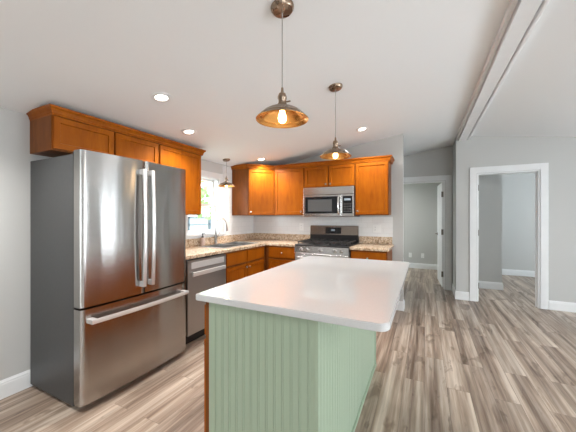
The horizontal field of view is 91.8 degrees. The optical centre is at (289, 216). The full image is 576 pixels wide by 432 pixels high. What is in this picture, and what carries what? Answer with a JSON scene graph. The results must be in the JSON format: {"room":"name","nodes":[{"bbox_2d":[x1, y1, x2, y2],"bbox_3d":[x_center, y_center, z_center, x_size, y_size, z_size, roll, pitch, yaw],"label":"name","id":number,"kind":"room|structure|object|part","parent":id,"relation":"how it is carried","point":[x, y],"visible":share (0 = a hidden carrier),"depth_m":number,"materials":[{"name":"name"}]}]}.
{"room":"kitchen","nodes":[
{"label":"kitchen","id":0,"kind":"room"},
{"bbox_2d":[0,108,248,380],"bbox_3d":[-1.518,0.252,3.261,0.120,2.104,10.940,0,0,26],"label":"wall","id":1,"kind":"structure","parent":0,"point":[15,156],"depth_m":2.06,"materials":[{"name":"grey paint"}]},
{"bbox_2d":[0,369,33,399],"bbox_3d":[-2.722,1.239,0.627,0.014,0.130,5.150,0,0,26],"label":"baseboard","id":2,"kind":"structure","parent":1,"relation":"attached to","point":[9,386],"depth_m":2.06,"materials":[{"name":"white wood"}]},
{"bbox_2d":[30,115,158,163],"bbox_3d":[-1.649,-0.614,2.475,0.330,0.265,0.895,0,0,26],"label":"upper cabinet","id":3,"kind":"object","parent":1,"relation":"attached to","point":[51,135],"visible":0.77,"depth_m":2.17,"materials":[{"name":"brown wood"}]},
{"bbox_3d":[-1.608,-0.610,2.206,0.020,0.235,0.434,0,0,26],"label":"door","id":4,"kind":"part","parent":3,"relation":"part of","materials":[{"name":"brown wood"}]},
{"bbox_2d":[26,104,205,155],"bbox_3d":[-1.504,-0.764,2.743,0.353,0.064,1.559,0,0,26],"label":"crown molding","id":5,"kind":"structure","parent":3,"relation":"attached to","point":[49,109],"depth_m":2.31,"materials":[{"name":"brown wood"}]},
{"bbox_3d":[-1.412,-0.610,2.608,0.020,0.235,0.434,0,0,26],"label":"door","id":6,"kind":"part","parent":3,"relation":"part of","materials":[{"name":"brown wood"}]},
{"bbox_2d":[159,144,200,214],"bbox_3d":[-1.324,-0.382,3.146,0.330,0.728,0.588,0,0,26],"label":"upper cabinet","id":7,"kind":"object","parent":1,"relation":"attached to","point":[168,156],"visible":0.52,"depth_m":3.18,"materials":[{"name":"brown wood"}]},
{"bbox_2d":[186,170,224,238],"bbox_3d":[-1.207,-0.149,3.849,0.165,0.965,0.790,0,0,26],"label":"window","id":8,"kind":"structure","parent":1,"relation":"in","point":[215,179],"depth_m":4.09,"materials":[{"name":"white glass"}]},
{"bbox_3d":[-1.226,0.019,3.859,0.028,0.400,0.580,0,0,26],"label":"sash","id":9,"kind":"part","parent":8,"relation":"part of","materials":[{"name":"clear glass"}]},
{"bbox_3d":[-1.256,-0.341,3.873,0.028,0.400,0.580,0,0,26],"label":"sash","id":10,"kind":"part","parent":8,"relation":"part of","materials":[{"name":"clear glass"}]},
{"bbox_2d":[222,165,253,235],"bbox_3d":[-1.106,-0.215,3.965,0.006,1.102,2.166,0,0,26],"label":"tile backsplash","id":11,"kind":"structure","parent":1,"relation":"attached to","point":[236,225],"depth_m":4.35,"materials":[{"name":"white tile"}]},
{"bbox_2d":[232,169,274,215],"bbox_3d":[-0.495,-0.382,4.523,0.615,0.728,0.626,0,0,26],"label":"upper cabinet","id":12,"kind":"object","parent":1,"relation":"attached to","point":[253,193],"visible":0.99,"depth_m":4.32,"materials":[{"name":"brown wood"}]},
{"bbox_3d":[-0.424,-0.375,4.316,0.414,0.698,0.020,0,0,-19],"label":"door","id":13,"kind":"part","parent":12,"relation":"part of","materials":[{"name":"brown wood"}]},
{"bbox_2d":[230,155,394,169],"bbox_3d":[0.273,-0.764,4.112,2.418,0.064,0.356,0,0,17],"label":"crown molding","id":14,"kind":"structure","parent":12,"relation":"attached to","point":[390,158],"depth_m":4.05,"materials":[{"name":"brown wood"}]},
{"bbox_2d":[0,0,575,165],"bbox_3d":[1.473,-1.113,1.808,6.770,0.702,11.180,0,0,26],"label":"ceiling","id":15,"kind":"structure","parent":0,"point":[413,69],"depth_m":1.96,"materials":[{"name":"white paint"}]},
{"bbox_2d":[151,92,171,101],"bbox_3d":[-0.982,-0.914,2.144,0.148,0.028,0.149,0,0,31],"label":"recessed light","id":16,"kind":"object","parent":15,"relation":"in","point":[158,96],"visible":1,"depth_m":2.14,"materials":[{"name":"beige"}]},
{"bbox_2d":[181,129,196,134],"bbox_3d":[-1.021,-0.863,2.842,0.148,0.028,0.149,0,0,31],"label":"recessed light","id":17,"kind":"object","parent":15,"relation":"in","point":[184,131],"visible":1,"depth_m":2.84,"materials":[{"name":"beige"}]},
{"bbox_2d":[218,158,234,186],"bbox_3d":[-0.891,-0.616,3.957,0.236,0.403,0.236,0,0,26],"label":"pendant light","id":18,"kind":"object","parent":15,"relation":"hanging from","point":[226,183],"visible":1,"depth_m":3.94,"materials":[{"name":"brown metal"}]},
{"bbox_3d":[-0.891,-0.458,3.957,0.236,0.053,0.236,0,0,26],"label":"lamp shade","id":19,"kind":"part","parent":18,"relation":"part of","materials":[{"name":"brown metal"}]},
{"bbox_2d":[256,0,308,127],"bbox_3d":[-0.036,-0.792,1.452,0.274,0.613,0.274,0,0,26],"label":"pendant light","id":20,"kind":"object","parent":15,"relation":"hanging from","point":[282,114],"visible":1,"depth_m":1.45,"materials":[{"name":"brown metal"}]},
{"bbox_3d":[-0.036,-0.521,1.452,0.044,0.071,0.044,0,0,26],"label":"bulb","id":21,"kind":"part","parent":20,"relation":"part of","materials":[{"name":"white glass"}]},
{"bbox_3d":[-0.036,-0.535,1.452,0.274,0.062,0.274,0,0,26],"label":"lamp shade","id":22,"kind":"part","parent":20,"relation":"part of","materials":[{"name":"brown metal"}]},
{"bbox_3d":[-0.036,-0.862,1.452,0.005,0.415,0.005,0,0,3],"label":"cord","id":23,"kind":"part","parent":20,"relation":"part of","materials":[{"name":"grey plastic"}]},
{"bbox_2d":[278,87,290,103],"bbox_3d":[-0.036,-0.616,1.450,0.068,0.107,0.071,0,0,-22],"label":"socket","id":24,"kind":"object","parent":20,"relation":"attached to","point":[282,97],"depth_m":1.43,"materials":[{"name":"brown metal"}]},
{"bbox_2d":[320,83,351,159],"bbox_3d":[0.387,-0.792,2.338,0.263,0.611,0.263,0,0,26],"label":"pendant light","id":25,"kind":"object","parent":15,"relation":"hanging from","point":[336,153],"visible":1,"depth_m":2.33,"materials":[{"name":"brown metal"}]},
{"bbox_3d":[0.387,-0.534,2.338,0.263,0.060,0.263,0,0,26],"label":"lamp shade","id":26,"kind":"part","parent":25,"relation":"part of","materials":[{"name":"brown metal"}]},
{"bbox_3d":[0.387,-0.858,2.338,0.005,0.420,0.005,0,0,3],"label":"cord","id":27,"kind":"part","parent":25,"relation":"part of","materials":[{"name":"grey plastic"}]},
{"bbox_2d":[332,137,340,148],"bbox_3d":[0.389,-0.611,2.338,0.068,0.103,0.065,0,0,-16],"label":"socket","id":28,"kind":"object","parent":25,"relation":"attached to","point":[335,143],"depth_m":2.32,"materials":[{"name":"brown metal"}]},
{"bbox_2d":[356,126,367,131],"bbox_3d":[0.899,-1.082,3.454,0.148,0.028,0.149,0,0,31],"label":"recessed light","id":29,"kind":"object","parent":15,"relation":"in","point":[364,127],"visible":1,"depth_m":3.44,"materials":[{"name":"beige"}]},
{"bbox_2d":[456,0,549,140],"bbox_3d":[0.905,-1.250,0.628,0.185,0.132,8.320,0,0,26],"label":"beam","id":30,"kind":"structure","parent":15,"relation":"attached to","point":[520,18],"depth_m":2.07,"materials":[{"name":"white wood"}]},
{"bbox_2d":[0,268,575,431],"bbox_3d":[1.473,1.354,1.808,6.770,0.100,11.180,0,0,26],"label":"floor","id":31,"kind":"structure","parent":0,"point":[498,362],"depth_m":2.22,"materials":[{"name":"brown wood"}]},
{"bbox_2d":[30,149,188,407],"bbox_3d":[-1.438,0.430,2.369,0.762,1.748,0.905,0,0,26],"label":"refrigerator","id":32,"kind":"object","parent":31,"relation":"on","point":[108,291],"visible":1,"depth_m":2.03,"materials":[{"name":"grey metal"}]},
{"bbox_3d":[-1.299,0.082,2.050,0.098,1.052,0.452,0,0,26],"label":"door","id":33,"kind":"part","parent":32,"relation":"part of","materials":[{"name":"silver metal"}]},
{"bbox_3d":[-1.200,0.940,2.253,0.098,0.637,0.905,0,0,26],"label":"freezer drawer","id":34,"kind":"part","parent":32,"relation":"part of","materials":[{"name":"silver metal"}]},
{"bbox_3d":[-1.144,0.089,2.191,0.077,0.920,0.026,0,0,26],"label":"door handle","id":35,"kind":"part","parent":32,"relation":"part of","materials":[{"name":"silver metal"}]},
{"bbox_3d":[-1.111,0.089,2.259,0.077,0.920,0.026,0,0,26],"label":"door handle","id":36,"kind":"part","parent":32,"relation":"part of","materials":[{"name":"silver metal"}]},
{"bbox_3d":[-1.100,0.082,2.460,0.098,1.052,0.444,0,0,26],"label":"door","id":37,"kind":"part","parent":32,"relation":"part of","materials":[{"name":"silver metal"}]},
{"bbox_2d":[183,253,225,343],"bbox_3d":[-1.130,0.868,3.146,0.638,0.872,0.597,0,0,26],"label":"dishwasher","id":38,"kind":"object","parent":31,"relation":"on","point":[205,273],"visible":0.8,"depth_m":2.91,"materials":[{"name":"grey metal"}]},
{"bbox_3d":[-0.858,0.581,3.015,0.034,0.045,0.505,0,0,26],"label":"handle","id":39,"kind":"part","parent":38,"relation":"part of","materials":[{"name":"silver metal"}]},
{"bbox_2d":[224,246,264,283],"bbox_3d":[-0.803,0.865,3.856,0.636,0.877,0.925,0,0,26],"label":"base cabinet","id":40,"kind":"object","parent":31,"relation":"on","point":[240,264],"visible":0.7,"depth_m":3.65,"materials":[{"name":"brown wood"}]},
{"bbox_3d":[-0.661,0.521,3.514,0.020,0.151,0.421,0,0,26],"label":"drawer","id":41,"kind":"part","parent":40,"relation":"part of","materials":[{"name":"brown wood"}]},
{"bbox_3d":[-0.661,0.904,3.514,0.020,0.566,0.421,0,0,26],"label":"door","id":42,"kind":"part","parent":40,"relation":"part of","materials":[{"name":"brown wood"}]},
{"bbox_2d":[186,233,309,259],"bbox_3d":[-0.614,0.357,3.725,1.096,0.137,2.164,0,0,26],"label":"countertop","id":43,"kind":"structure","parent":40,"relation":"on","point":[193,251],"depth_m":4.07,"materials":[{"name":"stone"}]},
{"bbox_2d":[200,233,205,245],"bbox_3d":[-1.151,0.305,3.714,0.064,0.167,0.070,0,0,-26],"label":"soap dispenser","id":44,"kind":"object","parent":43,"relation":"on","point":[202,240],"visible":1,"depth_m":3.69,"materials":[{"name":"beige plastic"}]},
{"bbox_2d":[200,238,204,245],"bbox_3d":[-1.152,0.334,3.717,0.064,0.110,0.064,0,0,26],"label":"bottle","id":45,"kind":"object","parent":44,"relation":"attached to","point":[202,241],"depth_m":3.69,"materials":[{"name":"beige plastic"}]},
{"bbox_2d":[214,217,227,243],"bbox_3d":[-0.941,0.201,3.926,0.243,0.376,0.118,0,0,26],"label":"kitchen faucet","id":46,"kind":"object","parent":43,"relation":"on","point":[223,219],"visible":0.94,"depth_m":3.92,"materials":[{"name":"silver metal"}]},
{"bbox_3d":[-0.958,0.141,3.901,0.200,0.256,0.023,0,0,26],"label":"spout","id":47,"kind":"part","parent":46,"relation":"part of","materials":[{"name":"silver metal"}]},
{"bbox_2d":[198,241,259,248],"bbox_3d":[-0.800,0.473,3.846,0.430,0.180,0.810,0,0,26],"label":"sink","id":48,"kind":"object","parent":43,"relation":"in","point":[236,243],"visible":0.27,"depth_m":3.87,"materials":[{"name":"silver metal"}]},
{"bbox_3d":[-0.883,0.475,3.674,0.370,0.176,0.358,0,0,26],"label":"bowl","id":49,"kind":"part","parent":48,"relation":"part of","materials":[{"name":"silver metal"}]},
{"bbox_3d":[-0.717,0.475,4.018,0.370,0.176,0.358,0,0,26],"label":"bowl","id":50,"kind":"part","parent":48,"relation":"part of","materials":[{"name":"silver metal"}]},
{"bbox_3d":[-0.471,0.521,3.906,0.020,0.151,0.421,0,0,26],"label":"drawer","id":51,"kind":"part","parent":40,"relation":"part of","materials":[{"name":"brown wood"}]},
{"bbox_3d":[-0.471,0.904,3.906,0.020,0.566,0.421,0,0,26],"label":"door","id":52,"kind":"part","parent":40,"relation":"part of","materials":[{"name":"brown wood"}]},
{"bbox_2d":[265,245,295,269],"bbox_3d":[-0.016,0.865,4.282,0.507,0.877,0.631,0,0,26],"label":"base cabinet","id":53,"kind":"object","parent":31,"relation":"on","point":[275,256],"visible":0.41,"depth_m":4.04,"materials":[{"name":"brown wood"}]},
{"bbox_3d":[-0.109,0.521,4.022,0.426,0.151,0.020,0,0,26],"label":"drawer","id":54,"kind":"part","parent":53,"relation":"part of","materials":[{"name":"brown wood"}]},
{"bbox_3d":[-0.109,0.904,4.022,0.426,0.566,0.020,0,0,26],"label":"door","id":55,"kind":"part","parent":53,"relation":"part of","materials":[{"name":"brown wood"}]},
{"bbox_2d":[204,302,375,431],"bbox_3d":[0.149,0.862,1.934,0.657,0.883,1.484,0,0,26],"label":"base cabinet","id":56,"kind":"object","parent":31,"relation":"on","point":[264,371],"visible":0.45,"depth_m":1.28,"materials":[{"name":"green wood"}]},
{"bbox_3d":[-0.325,0.904,1.615,0.020,0.566,0.454,0,0,26],"label":"door","id":57,"kind":"part","parent":56,"relation":"part of","materials":[{"name":"brown wood"}]},
{"bbox_3d":[-0.325,0.521,1.615,0.020,0.151,0.454,0,0,26],"label":"drawer","id":58,"kind":"part","parent":56,"relation":"part of","materials":[{"name":"brown wood"}]},
{"bbox_3d":[-0.140,0.862,1.258,0.566,0.883,0.010,0,0,26],"label":"panel","id":59,"kind":"part","parent":56,"relation":"part of","materials":[{"name":"green paint"}]},
{"bbox_2d":[196,256,409,331],"bbox_3d":[0.278,0.403,1.888,0.919,0.031,1.539,0,0,26],"label":"countertop","id":60,"kind":"structure","parent":56,"relation":"on","point":[365,294],"depth_m":1.43,"materials":[{"name":"white stone"}]},
{"bbox_3d":[0.115,0.862,1.140,0.018,0.883,0.026,0,0,26],"label":"corner trim","id":61,"kind":"part","parent":56,"relation":"part of","materials":[{"name":"green paint"}]},
{"bbox_3d":[0.429,0.862,1.798,0.010,0.883,1.460,0,0,26],"label":"panel","id":62,"kind":"part","parent":56,"relation":"part of","materials":[{"name":"green paint"}]},
{"bbox_3d":[0.439,1.295,1.793,0.013,0.018,1.460,0,0,26],"label":"shoe molding","id":63,"kind":"part","parent":56,"relation":"part of","materials":[{"name":"green paint"}]},
{"bbox_3d":[0.752,0.862,2.452,0.018,0.883,0.026,0,0,26],"label":"corner trim","id":64,"kind":"part","parent":56,"relation":"part of","materials":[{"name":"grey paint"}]},
{"bbox_2d":[294,225,358,259],"bbox_3d":[0.540,0.720,3.971,0.758,1.168,0.679,0,0,26],"label":"gas range","id":65,"kind":"object","parent":31,"relation":"on","point":[325,240],"visible":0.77,"depth_m":3.89,"materials":[{"name":"silver metal"}]},
{"bbox_2d":[295,253,348,259],"bbox_3d":[0.411,0.786,3.704,0.750,0.565,0.087,0,0,26],"label":"oven","id":66,"kind":"object","parent":65,"relation":"in","point":[297,255],"depth_m":3.71,"materials":[{"name":"silver metal"}]},
{"bbox_3d":[0.423,0.450,3.730,0.758,0.088,0.050,0,0,26],"label":"control panel","id":67,"kind":"part","parent":65,"relation":"part of","materials":[{"name":"silver metal"}]},
{"bbox_2d":[295,242,357,247],"bbox_3d":[0.543,0.393,3.976,0.758,0.023,0.582,0,0,26],"label":"cooktop","id":68,"kind":"object","parent":65,"relation":"in","point":[304,244],"depth_m":3.79,"materials":[{"name":"black metal"}]},
{"bbox_3d":[0.667,0.211,4.235,0.245,0.095,0.012,0,0,26],"label":"display panel","id":69,"kind":"part","parent":65,"relation":"part of","materials":[{"name":"black glass"}]},
{"bbox_2d":[351,249,391,260],"bbox_3d":[1.107,0.865,3.736,0.450,0.877,0.631,0,0,26],"label":"base cabinet","id":70,"kind":"object","parent":31,"relation":"on","point":[357,254],"visible":0.25,"depth_m":3.49,"materials":[{"name":"brown wood"}]},
{"bbox_2d":[350,236,393,251],"bbox_3d":[1.120,0.357,3.741,0.478,0.137,0.619,0,0,26],"label":"countertop","id":71,"kind":"structure","parent":70,"relation":"on","point":[366,243],"depth_m":3.88,"materials":[{"name":"stone"}]},
{"bbox_2d":[254,134,403,300],"bbox_3d":[0.495,0.068,4.455,2.458,2.472,0.115,0,0,26],"label":"wall","id":72,"kind":"structure","parent":0,"point":[394,145],"depth_m":3.92,"materials":[{"name":"grey paint"}]},
{"bbox_2d":[275,168,303,214],"bbox_3d":[0.060,-0.382,4.402,0.498,0.728,0.361,0,0,26],"label":"upper cabinet","id":73,"kind":"object","parent":72,"relation":"attached to","point":[289,183],"visible":0.8,"depth_m":4.27,"materials":[{"name":"brown wood"}]},
{"bbox_2d":[253,217,392,236],"bbox_3d":[0.412,0.146,4.428,2.319,0.285,0.006,0,0,26],"label":"tile backsplash","id":74,"kind":"structure","parent":72,"relation":"attached to","point":[275,225],"depth_m":4.42,"materials":[{"name":"white tile"}]},
{"bbox_2d":[373,225,380,232],"bbox_3d":[1.258,0.174,4.008,0.116,0.115,0.010,0,0,26],"label":"wall outlet","id":75,"kind":"object","parent":74,"relation":"attached to","point":[376,228],"visible":1,"depth_m":4.01,"materials":[{"name":"white plastic"}]},
{"bbox_2d":[304,163,354,187],"bbox_3d":[0.625,-0.582,4.127,0.757,0.328,0.361,0,0,26],"label":"upper cabinet","id":76,"kind":"object","parent":72,"relation":"attached to","point":[344,174],"visible":0.9,"depth_m":3.98,"materials":[{"name":"brown wood"}]},
{"bbox_3d":[0.393,-0.578,4.085,0.364,0.298,0.020,0,0,26],"label":"door","id":77,"kind":"part","parent":76,"relation":"part of","materials":[{"name":"brown wood"}]},
{"bbox_2d":[303,186,359,216],"bbox_3d":[0.610,-0.207,4.083,0.740,0.418,0.442,0,0,26],"label":"microwave","id":78,"kind":"object","parent":76,"relation":"attached to","point":[339,201],"visible":0.98,"depth_m":3.92,"materials":[{"name":"grey metal"}]},
{"bbox_3d":[0.466,-0.154,3.987,0.565,0.303,0.030,0,0,26],"label":"door","id":79,"kind":"part","parent":78,"relation":"part of","materials":[{"name":"silver metal"}]},
{"bbox_3d":[0.464,-0.163,3.970,0.515,0.240,0.004,0,0,26],"label":"door glass","id":80,"kind":"part","parent":78,"relation":"part of","materials":[{"name":"black glass"}]},
{"bbox_2d":[303,186,353,195],"bbox_3d":[0.545,-0.363,3.949,0.740,0.106,0.030,0,0,26],"label":"vent panel","id":81,"kind":"object","parent":78,"relation":"attached to","point":[341,190],"depth_m":3.92,"materials":[{"name":"silver metal"}]},
{"bbox_3d":[0.676,-0.160,3.840,0.022,0.272,0.063,0,0,26],"label":"handle","id":82,"kind":"part","parent":78,"relation":"part of","materials":[{"name":"silver metal"}]},
{"bbox_3d":[0.793,-0.163,3.810,0.132,0.240,0.004,0,0,26],"label":"control panel","id":83,"kind":"part","parent":78,"relation":"part of","materials":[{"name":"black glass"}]},
{"bbox_3d":[0.734,-0.578,3.919,0.364,0.298,0.020,0,0,26],"label":"door","id":84,"kind":"part","parent":76,"relation":"part of","materials":[{"name":"brown wood"}]},
{"bbox_2d":[355,161,390,214],"bbox_3d":[1.163,-0.382,3.866,0.437,0.728,0.361,0,0,26],"label":"upper cabinet","id":85,"kind":"object","parent":72,"relation":"attached to","point":[372,179],"visible":0.94,"depth_m":3.73,"materials":[{"name":"brown wood"}]},
{"bbox_2d":[396,299,404,310],"bbox_3d":[1.247,1.239,4.090,0.814,0.130,0.143,0,0,26],"label":"baseboard","id":86,"kind":"structure","parent":72,"relation":"attached to","point":[401,304],"depth_m":3.87,"materials":[{"name":"white wood"}]},
{"bbox_2d":[404,145,452,282],"bbox_3d":[1.483,0.014,5.669,3.174,2.580,0.115,0,0,26],"label":"wall","id":87,"kind":"structure","parent":0,"point":[436,162],"depth_m":5.06,"materials":[{"name":"grey paint"}]},
{"bbox_2d":[404,175,451,290],"bbox_3d":[2.448,0.284,5.200,0.990,2.040,0.151,0,0,26],"label":"trim","id":88,"kind":"structure","parent":87,"relation":"attached to","point":[447,185],"depth_m":4.95,"materials":[{"name":"white wood"}]},
{"bbox_2d":[435,182,442,286],"bbox_3d":[2.959,0.332,5.462,0.126,1.920,0.811,0,0,22],"label":"door","id":89,"kind":"structure","parent":87,"relation":"in","point":[439,233],"depth_m":5.32,"materials":[{"name":"white wood"}]},
{"bbox_2d":[453,141,454,286],"bbox_3d":[3.286,0.014,5.616,0.116,2.580,2.505,0,0,26],"label":"wall","id":90,"kind":"structure","parent":0,"point":[454,141],"depth_m":4.65,"materials":[{"name":"grey paint"}]},
{"bbox_2d":[404,172,534,270],"bbox_3d":[3.889,0.010,6.782,6.770,2.588,0.120,0,0,26],"label":"wall","id":91,"kind":"structure","parent":0,"point":[518,189],"depth_m":6.26,"materials":[{"name":"grey paint"}]},
{"bbox_2d":[409,263,534,276],"bbox_3d":[3.860,1.239,6.722,6.530,0.130,0.014,0,0,26],"label":"baseboard","id":92,"kind":"structure","parent":91,"relation":"attached to","point":[527,273],"depth_m":6.23,"materials":[{"name":"white wood"}]},
{"bbox_2d":[479,174,501,282],"bbox_3d":[3.833,0.014,5.837,0.674,2.580,1.630,0,0,26],"label":"wall","id":93,"kind":"structure","parent":0,"point":[490,186],"depth_m":5.03,"materials":[{"name":"grey paint"}]},
{"bbox_2d":[479,281,502,289],"bbox_3d":[3.836,1.239,5.828,0.688,0.130,1.644,0,0,26],"label":"baseboard","id":94,"kind":"structure","parent":93,"relation":"attached to","point":[482,284],"depth_m":5.02,"materials":[{"name":"white wood"}]},
{"bbox_2d":[455,136,575,302],"bbox_3d":[4.171,0.010,3.730,3.356,2.588,0.115,0,0,26],"label":"wall","id":95,"kind":"structure","parent":0,"point":[478,151],"depth_m":3.94,"materials":[{"name":"grey paint"}]},
{"bbox_2d":[470,163,548,309],"bbox_3d":[3.245,0.274,4.180,0.935,2.060,0.151,0,0,26],"label":"trim","id":96,"kind":"structure","parent":95,"relation":"attached to","point":[541,170],"depth_m":4.01,"materials":[{"name":"white wood"}]},
{"bbox_2d":[452,283,575,312],"bbox_3d":[4.261,1.239,3.932,3.370,0.130,0.584,0,0,26],"label":"baseboard","id":97,"kind":"structure","parent":95,"relation":"attached to","point":[460,295],"depth_m":3.88,"materials":[{"name":"white wood"}]},
{"label":"outside","id":98,"kind":"structure","parent":0,"visible":0},
{"bbox_3d":[-5.840,1.854,7.283,11.130,0.100,20.000,0,0,26],"label":"ground","id":99,"kind":"structure","parent":98,"visible":0},
{"bbox_2d":[188,182,210,229],"bbox_3d":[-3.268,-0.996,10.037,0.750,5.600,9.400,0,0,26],"label":"house","id":100,"kind":"structure","parent":99,"relation":"on","point":[194,223],"depth_m":9.99,"materials":[{"name":"white"}]},
{"bbox_3d":[-3.173,0.294,9.879,0.020,0.580,1.100,0,0,26],"label":"pane","id":101,"kind":"part","parent":100,"relation":"part of","materials":[{"name":"clear glass"}]},
{"bbox_2d":[196,181,211,228],"bbox_3d":[-2.311,-0.112,8.373,2.564,3.832,2.432,0,0,26],"label":"leafy tree","id":102,"kind":"object","parent":99,"relation":"on","point":[204,190],"visible":0.11,"depth_m":7.86,"materials":[{"name":"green plant"}]}
]}

